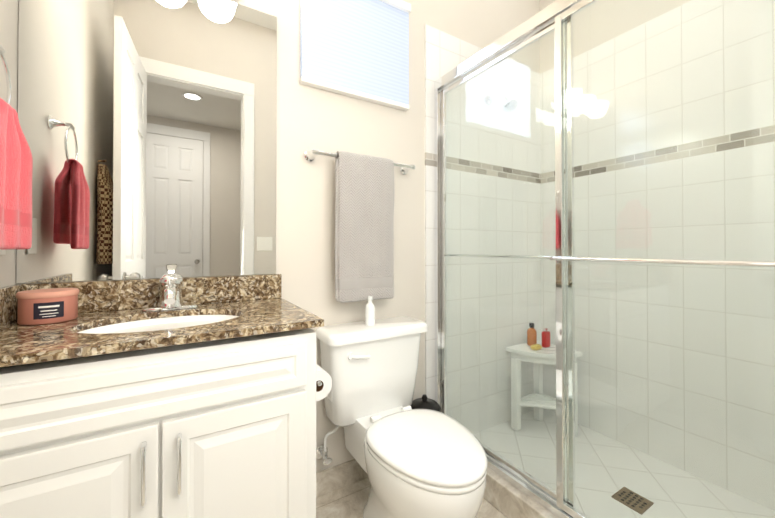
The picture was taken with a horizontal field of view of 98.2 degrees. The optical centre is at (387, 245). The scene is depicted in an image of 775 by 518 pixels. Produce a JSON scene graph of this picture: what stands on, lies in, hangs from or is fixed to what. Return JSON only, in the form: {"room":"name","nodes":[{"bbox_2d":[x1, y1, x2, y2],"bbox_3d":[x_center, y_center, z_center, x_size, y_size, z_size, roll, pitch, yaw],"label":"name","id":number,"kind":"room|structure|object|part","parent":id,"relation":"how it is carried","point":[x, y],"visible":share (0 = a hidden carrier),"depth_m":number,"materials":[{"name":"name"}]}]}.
{"room":"bathroom","nodes":[
{"label":"bathroom","id":0,"kind":"room"},
{"bbox_2d":[0,0,17,287],"bbox_3d":[-0.727,-0.465,0.250,0.120,3.150,1.740,0,-1,-31],"label":"wall","id":1,"kind":"structure","parent":0,"point":[9,26],"depth_m":0.98,"materials":[{"name":"paint"}]},
{"bbox_2d":[0,249,5,254],"bbox_3d":[-1.059,-0.035,0.916,0.007,0.120,0.074,0,-1,-31],"label":"outlet","id":2,"kind":"object","parent":1,"relation":"attached to","point":[2,251],"visible":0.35,"depth_m":0.93,"materials":[{"name":"white plastic"}]},
{"bbox_2d":[0,44,32,248],"bbox_3d":[-0.919,-0.244,0.775,0.099,0.505,0.207,0,-1,-31],"label":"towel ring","id":3,"kind":"object","parent":1,"relation":"attached to","point":[16,165],"visible":1,"depth_m":0.79,"materials":[{"name":"red fabric"}]},
{"bbox_2d":[16,0,539,471],"bbox_3d":[-0.066,-0.453,1.758,2.817,3.150,0.150,0,-1,-31],"label":"wall","id":4,"kind":"structure","parent":0,"point":[308,118],"depth_m":1.57,"materials":[{"name":"paint"}]},
{"bbox_2d":[16,0,276,283],"bbox_3d":[-0.796,-0.426,1.220,0.764,1.084,0.006,0,-1,-31],"label":"mirror","id":5,"kind":"object","parent":4,"relation":"attached to","point":[148,127],"visible":0.91,"depth_m":1.19,"materials":[{"name":"silver metal"}]},
{"bbox_2d":[23,274,281,312],"bbox_3d":[-0.776,0.167,1.219,0.765,0.100,0.020,0,-1,-31],"label":"backsplash","id":6,"kind":"structure","parent":4,"relation":"attached to","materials":[{"name":"stone"}]},
{"bbox_2d":[316,459,367,497],"bbox_3d":[-0.122,1.068,1.617,0.769,0.105,0.011,0,-1,-31],"label":"baseboard","id":7,"kind":"structure","parent":4,"relation":"attached to","point":[334,478],"depth_m":1.55,"materials":[{"name":"tile"}]},
{"bbox_2d":[300,0,408,104],"bbox_3d":[-0.136,-0.970,1.608,0.562,0.478,0.024,0,-1,-31],"label":"window blind","id":8,"kind":"object","parent":4,"relation":"attached to","point":[360,45],"visible":0.91,"depth_m":1.59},
{"bbox_2d":[300,76,408,110],"bbox_3d":[-0.136,-0.720,1.606,0.566,0.022,0.032,0,-1,-31],"label":"blind rail","id":9,"kind":"object","parent":8,"relation":"attached to","point":[347,92],"visible":1,"depth_m":1.57,"materials":[{"name":"white paint"}]},
{"bbox_2d":[304,149,414,302],"bbox_3d":[-0.105,-0.086,1.581,0.558,0.673,0.104,0,-1,-31],"label":"towel rail","id":10,"kind":"object","parent":4,"relation":"attached to","point":[364,223],"visible":0.98,"depth_m":1.53,"materials":[{"name":"grey fabric"}]},
{"bbox_2d":[335,151,393,302],"bbox_3d":[-0.103,-0.084,1.553,0.303,0.674,0.055,0,-1,-31],"label":"towel","id":11,"kind":"object","parent":10,"relation":"hanging from","point":[364,184],"depth_m":1.53,"materials":[{"name":"grey fabric"}]},
{"bbox_2d":[380,0,410,12],"bbox_3d":[-0.133,-1.229,1.605,0.570,0.040,0.048,0,-1,-31],"label":"headrail","id":12,"kind":"object","parent":4,"relation":"attached to","point":[402,5],"visible":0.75,"depth_m":1.70,"materials":[{"name":"white paint"}]},
{"bbox_2d":[425,24,540,433],"bbox_3d":[0.642,-0.040,2.090,1.019,2.330,0.012,0,-1,-31],"label":"wall tile","id":13,"kind":"structure","parent":4,"relation":"attached to","point":[445,53],"depth_m":2.05,"materials":[{"name":"white tile"}]},
{"bbox_2d":[485,93,517,112],"bbox_3d":[0.675,-0.855,1.989,0.088,0.149,0.204,0,-1,-31],"label":"shower head","id":14,"kind":"object","parent":13,"relation":"attached to","point":[504,108],"depth_m":1.95},
{"bbox_2d":[434,0,581,517],"bbox_3d":[0.690,0.042,1.177,0.044,1.910,1.595,0,-1,-31],"label":"shower door frame","id":15,"kind":"object","parent":4,"relation":"attached to","point":[541,19],"visible":0.52,"depth_m":1.58,"materials":[{"name":"silver metal"}]},
{"bbox_2d":[484,467,557,517],"bbox_3d":[0.690,1.057,1.169,0.120,0.120,1.596,0,-1,-31],"label":"sill","id":16,"kind":"structure","parent":4,"relation":"attached to","point":[506,498],"depth_m":1.37,"materials":[{"name":"stone"}]},
{"bbox_2d":[441,0,774,517],"bbox_3d":[0.690,0.053,1.177,0.036,1.819,1.536,0,-1,-31],"label":"shower door","id":17,"kind":"object","parent":4,"relation":"attached to","point":[567,504],"visible":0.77,"depth_m":1.23,"materials":[{"name":"clear glass"}]},
{"bbox_3d":[0.487,0.056,1.530,0.006,1.771,0.676,0,-1,-31],"label":"glass","id":18,"kind":"part","parent":17,"relation":"part of","materials":[{"name":"clear glass"}]},
{"bbox_3d":[0.487,0.056,1.530,0.016,1.819,0.724,0,-1,-31],"label":"panel","id":19,"kind":"part","parent":17,"relation":"part of","materials":[{"name":"clear glass"}]},
{"bbox_2d":[446,254,577,258],"bbox_3d":[0.513,0.048,1.545,0.044,0.014,0.714,0,-1,-31],"label":"frame bar","id":20,"kind":"object","parent":17,"relation":"attached to","point":[508,256],"visible":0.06,"depth_m":1.54,"materials":[{"name":"silver metal"}]},
{"bbox_3d":[0.856,0.050,0.885,0.016,1.819,0.864,0,-1,-31],"label":"panel","id":21,"kind":"part","parent":17,"relation":"part of","materials":[{"name":"silver metal"}]},
{"bbox_2d":[549,256,774,266],"bbox_3d":[0.830,0.043,0.870,0.044,0.014,0.854,0,-1,-31],"label":"frame bar","id":22,"kind":"object","parent":17,"relation":"attached to","point":[702,262],"visible":1,"depth_m":0.91,"materials":[{"name":"silver metal"}]},
{"bbox_3d":[0.856,0.050,0.885,0.006,1.771,0.816,0,-1,-31],"label":"glass","id":23,"kind":"part","parent":17,"relation":"part of","materials":[{"name":"clear glass"}]},
{"bbox_2d":[316,477,506,517],"bbox_3d":[0.566,1.159,0.128,3.417,0.100,3.570,0,-1,-31],"label":"floor","id":24,"kind":"structure","parent":0,"point":[349,501],"depth_m":1.45,"materials":[{"name":"tile"}]},
{"bbox_2d":[0,264,331,517],"bbox_3d":[-0.595,0.591,1.018,0.909,1.050,0.547,0,-1,-31],"label":"bathroom vanity","id":25,"kind":"object","parent":24,"relation":"on","point":[171,395],"visible":0.96,"depth_m":0.82,"materials":[{"name":"white wood"}]},
{"bbox_2d":[16,288,78,324],"bbox_3d":[-0.972,0.171,0.964,0.128,0.087,0.128,0,-1,-31],"label":"candle","id":26,"kind":"object","parent":25,"relation":"on","point":[45,306],"visible":1,"depth_m":0.92,"materials":[{"name":"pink wax"}]},
{"bbox_2d":[77,315,238,333],"bbox_3d":[-0.649,0.299,0.987,0.454,0.126,0.324,0,-1,-31],"label":"sink","id":27,"kind":"object","parent":25,"relation":"in","point":[142,323],"depth_m":1.07,"materials":[{"name":"white ceramic"}]},
{"bbox_2d":[141,264,198,310],"bbox_3d":[-0.727,0.142,1.126,0.170,0.150,0.194,0,-1,-31],"label":"faucet","id":28,"kind":"object","parent":25,"relation":"on","point":[171,292],"depth_m":1.17,"materials":[{"name":"silver metal"}]},
{"bbox_2d":[315,316,486,517],"bbox_3d":[0.069,0.736,1.298,0.492,0.765,0.733,0,-1,-31],"label":"toilet","id":29,"kind":"object","parent":24,"relation":"on","point":[421,463],"visible":1,"depth_m":1.30,"materials":[{"name":"white ceramic"}]},
{"bbox_3d":[-0.116,0.452,1.375,0.090,0.030,0.033,0,-1,-31],"label":"lever","id":30,"kind":"part","parent":29,"relation":"part of","materials":[{"name":"white ceramic"}]},
{"bbox_2d":[365,296,374,325],"bbox_3d":[-0.078,0.290,1.504,0.044,0.129,0.044,0,-1,-31],"label":"soap bottle","id":31,"kind":"object","parent":29,"relation":"on","point":[370,314],"visible":0.98,"depth_m":1.49,"materials":[{"name":"white plastic"}]},
{"bbox_3d":[-0.071,0.577,1.529,0.455,0.357,0.190,0,-1,-31],"label":"tank","id":32,"kind":"part","parent":29,"relation":"part of","materials":[{"name":"white ceramic"}]},
{"bbox_3d":[-0.063,0.376,1.518,0.492,0.042,0.215,0,-1,-31],"label":"tank lid","id":33,"kind":"part","parent":29,"relation":"part of","materials":[{"name":"white ceramic"}]},
{"bbox_3d":[0.141,0.715,1.179,0.366,0.018,0.449,0,-1,-31],"label":"seat","id":34,"kind":"part","parent":29,"relation":"part of","materials":[{"name":"white ceramic"}]},
{"bbox_3d":[0.134,0.686,1.191,0.370,0.036,0.481,0,-1,-31],"label":"lid","id":35,"kind":"part","parent":29,"relation":"part of","materials":[{"name":"white ceramic"}]},
{"bbox_2d":[410,394,439,411],"bbox_3d":[0.187,0.935,1.690,0.158,0.372,0.158,0,-1,-31],"label":"trash bin","id":36,"kind":"object","parent":24,"relation":"on","point":[424,402],"visible":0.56,"depth_m":1.67,"materials":[{"name":"black plastic"}]},
{"bbox_2d":[473,408,774,517],"bbox_3d":[1.113,1.117,1.426,0.870,0.004,1.596,0,-1,-31],"label":"shower floor","id":37,"kind":"structure","parent":24,"relation":"on","point":[625,475],"depth_m":1.63,"materials":[{"name":"tile"}]},
{"bbox_2d":[506,341,581,436],"bbox_3d":[0.939,0.872,2.027,0.315,0.496,0.315,0,-1,-31],"label":"stool","id":38,"kind":"object","parent":37,"relation":"on","point":[527,353],"depth_m":2.03,"materials":[{"name":"white plastic"}]},
{"bbox_2d":[527,323,536,345],"bbox_3d":[0.908,0.555,2.114,0.056,0.138,0.056,0,-1,-31],"label":"bottle","id":39,"kind":"object","parent":38,"relation":"on","point":[532,333],"depth_m":2.10,"materials":[{"name":"orange plastic"}]},
{"bbox_2d":[530,344,541,350],"bbox_3d":[0.894,0.610,2.020,0.070,0.027,0.045,0,-1,-31],"label":"sponge","id":40,"kind":"object","parent":38,"relation":"on","point":[537,347],"depth_m":2.01,"materials":[{"name":"yellow"}]},
{"bbox_2d":[542,328,549,347],"bbox_3d":[0.979,0.567,2.075,0.050,0.114,0.030,0,-1,-31],"label":"bottle","id":41,"kind":"object","parent":38,"relation":"on","point":[547,337],"depth_m":2.06,"materials":[{"name":"red plastic"}]},
{"bbox_2d":[611,487,653,514],"bbox_3d":[1.073,1.113,1.472,0.116,0.004,0.116,0,-1,-31],"label":"floor drain","id":42,"kind":"object","parent":37,"relation":"on","point":[646,505],"depth_m":1.47,"materials":[{"name":"brown metal"}]},
{"bbox_2d":[539,0,690,73],"bbox_3d":[1.577,-0.454,1.651,0.120,3.150,1.740,0,-1,-31],"label":"wall","id":43,"kind":"structure","parent":0,"point":[602,33],"depth_m":2.02,"materials":[{"name":"paint"}]},
{"bbox_2d":[540,0,774,510],"bbox_3d":[1.493,-0.044,1.659,0.012,2.330,1.608,0,-1,-31],"label":"wall tile","id":44,"kind":"structure","parent":43,"relation":"attached to","point":[731,361],"depth_m":1.69,"materials":[{"name":"white tile"}]}
]}

